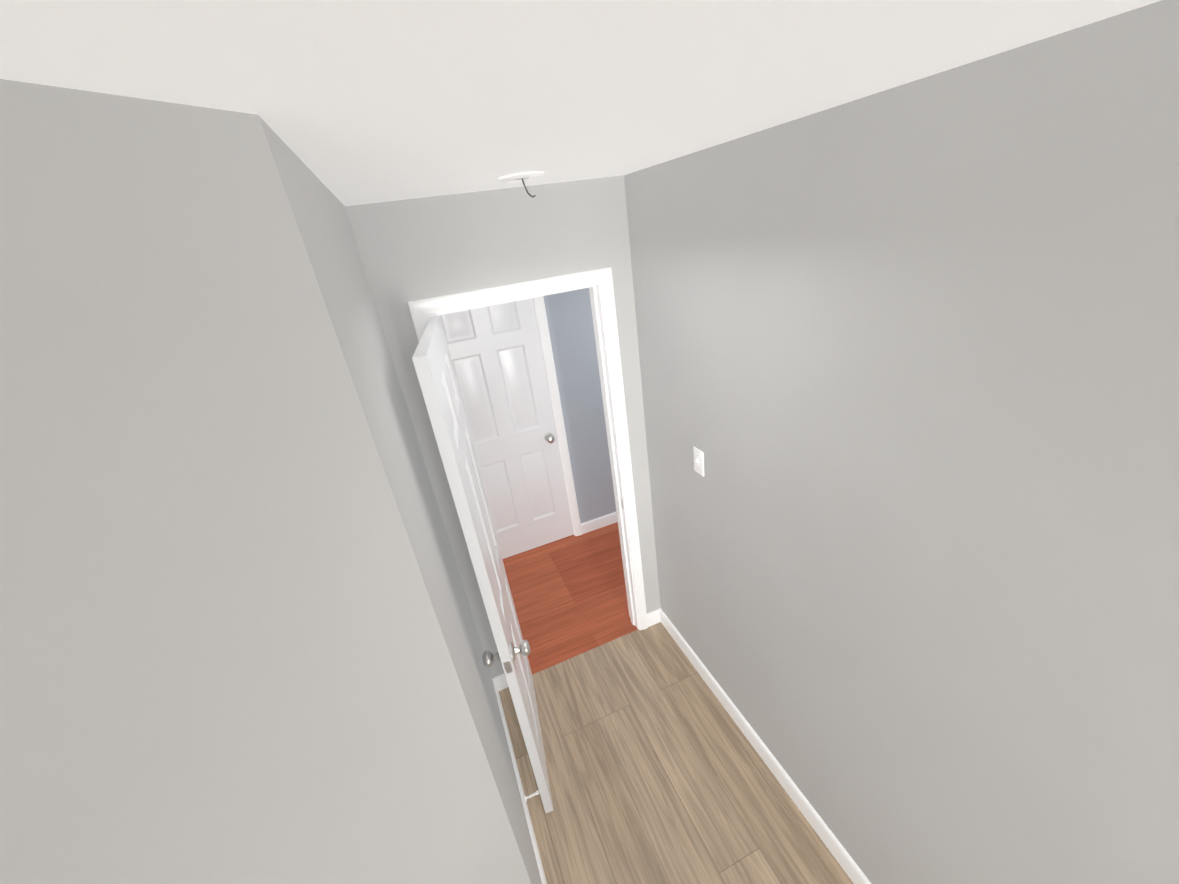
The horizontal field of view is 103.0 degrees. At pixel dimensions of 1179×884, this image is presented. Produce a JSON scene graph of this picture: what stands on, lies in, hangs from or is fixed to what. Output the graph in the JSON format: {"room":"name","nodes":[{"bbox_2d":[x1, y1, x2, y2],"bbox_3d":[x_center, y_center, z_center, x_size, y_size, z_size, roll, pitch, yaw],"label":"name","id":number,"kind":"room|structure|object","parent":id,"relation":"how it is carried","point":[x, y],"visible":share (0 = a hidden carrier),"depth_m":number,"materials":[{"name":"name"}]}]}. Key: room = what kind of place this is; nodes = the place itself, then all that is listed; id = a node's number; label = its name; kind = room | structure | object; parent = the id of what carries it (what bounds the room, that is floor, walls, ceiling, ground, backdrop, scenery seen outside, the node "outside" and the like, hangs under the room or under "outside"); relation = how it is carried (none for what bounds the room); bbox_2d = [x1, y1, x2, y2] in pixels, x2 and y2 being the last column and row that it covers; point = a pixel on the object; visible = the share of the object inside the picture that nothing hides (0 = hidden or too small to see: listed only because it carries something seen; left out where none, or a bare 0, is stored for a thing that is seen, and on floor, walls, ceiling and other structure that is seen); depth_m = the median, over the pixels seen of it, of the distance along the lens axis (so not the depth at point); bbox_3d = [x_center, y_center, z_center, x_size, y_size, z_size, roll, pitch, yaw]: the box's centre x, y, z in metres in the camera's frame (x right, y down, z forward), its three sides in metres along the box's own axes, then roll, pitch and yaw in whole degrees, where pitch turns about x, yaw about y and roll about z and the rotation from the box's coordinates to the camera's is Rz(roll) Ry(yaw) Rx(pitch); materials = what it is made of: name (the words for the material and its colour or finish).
{"room":"hallway","nodes":[
{"label":"hallway","id":0,"kind":"room"},
{"bbox_2d":[0,79,530,883],"bbox_3d":[-0.416,0.878,0.774,0.120,2.440,0.721,4,27,24],"label":"wall","id":1,"kind":"structure","parent":0,"point":[224,655],"depth_m":0.50,"materials":[{"name":"paint"}]},
{"bbox_2d":[258,115,541,883],"bbox_3d":[-0.734,0.310,2.089,0.120,2.440,2.470,-16,26,-17],"label":"wall","id":2,"kind":"structure","parent":0,"point":[323,222],"depth_m":1.08,"materials":[{"name":"paint"}]},
{"bbox_2d":[492,608,870,883],"bbox_3d":[-0.259,2.537,-0.034,3.770,0.095,5.570,-16,26,-17],"label":"baseboard","id":3,"kind":"structure","parent":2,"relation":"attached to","point":[842,857],"depth_m":2.07,"materials":[{"name":"paint"}]},
{"bbox_2d":[525,790,538,801],"bbox_3d":[-0.252,1.556,2.063,0.064,0.024,0.024,-16,26,-17],"label":"door stop","id":4,"kind":"object","parent":3,"relation":"attached to","point":[533,794],"visible":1,"depth_m":2.06,"materials":[{"name":"plastic"}]},
{"bbox_2d":[345,175,660,677],"bbox_3d":[-0.215,0.131,2.315,1.060,2.440,0.120,-16,26,-17],"label":"wall","id":5,"kind":"structure","parent":0,"point":[420,248],"depth_m":1.86,"materials":[{"name":"paint"}]},
{"bbox_2d":[408,267,647,629],"bbox_3d":[-0.189,0.282,2.387,0.846,2.103,0.160,-16,26,-17],"label":"door frame","id":6,"kind":"structure","parent":5,"relation":"attached to","point":[598,283],"depth_m":2.17,"materials":[{"name":"paint"}]},
{"bbox_2d":[412,315,553,812],"bbox_3d":[-0.387,0.556,1.927,0.173,2.022,0.723,-12,25,-10],"label":"bedroom door","id":7,"kind":"structure","parent":6,"relation":"attached to","point":[432,362],"depth_m":1.64,"materials":[{"name":"paint"}]},
{"bbox_2d":[543,288,615,523],"bbox_3d":[-0.087,-0.411,3.439,2.230,2.440,0.120,-16,26,-17],"label":"wall","id":8,"kind":"structure","parent":0,"point":[571,327],"depth_m":3.42,"materials":[{"name":"paint"}]},
{"bbox_2d":[432,298,573,558],"bbox_3d":[-0.594,-0.063,3.317,0.724,2.022,0.173,-16,26,-17],"label":"closet door","id":9,"kind":"structure","parent":8,"relation":"in","point":[496,357],"depth_m":3.28,"materials":[{"name":"paint"}]},
{"bbox_2d":[533,296,581,535],"bbox_3d":[-0.606,-0.100,3.332,0.846,2.103,0.142,-16,26,-17],"label":"door frame","id":10,"kind":"structure","parent":8,"relation":"attached to","point":[542,322],"depth_m":3.36,"materials":[{"name":"paint"}]},
{"bbox_2d":[581,512,617,533],"bbox_3d":[0.523,0.541,4.010,1.282,0.095,0.014,-16,26,-17],"label":"baseboard","id":11,"kind":"structure","parent":8,"relation":"attached to","point":[598,523],"depth_m":3.85,"materials":[{"name":"paint"}]},
{"bbox_2d":[0,0,1160,205],"bbox_3d":[-0.366,-0.129,-0.110,5.180,0.100,7.620,-16,26,-17],"label":"ceiling","id":12,"kind":"structure","parent":0,"point":[353,102],"depth_m":0.52,"materials":[{"name":"paint"}]},
{"bbox_2d":[499,171,544,197],"bbox_3d":[-0.203,-0.782,1.438,0.140,0.063,0.140,-16,26,-17],"label":"mounting plate","id":13,"kind":"object","parent":12,"relation":"attached to","point":[521,177],"visible":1,"depth_m":1.39,"materials":[{"name":"plastic"}]},
{"bbox_2d":[499,522,853,883],"bbox_3d":[-0.069,2.111,0.996,4.940,0.050,7.500,-16,26,-17],"label":"floor","id":14,"kind":"structure","parent":0,"point":[659,771],"depth_m":2.20,"materials":[{"name":"brown wood"}]},
{"bbox_2d":[624,0,1178,883],"bbox_3d":[1.359,0.948,0.088,0.120,2.440,5.690,-16,26,-17],"label":"wall","id":15,"kind":"structure","parent":0,"point":[910,366],"depth_m":1.00,"materials":[{"name":"paint"}]},
{"bbox_2d":[693,447,703,476],"bbox_3d":[0.450,0.083,1.954,0.018,0.115,0.070,-16,26,-17],"label":"light switch","id":16,"kind":"object","parent":15,"relation":"attached to","point":[698,461],"visible":1,"depth_m":1.95,"materials":[{"name":"plastic"}]}
]}

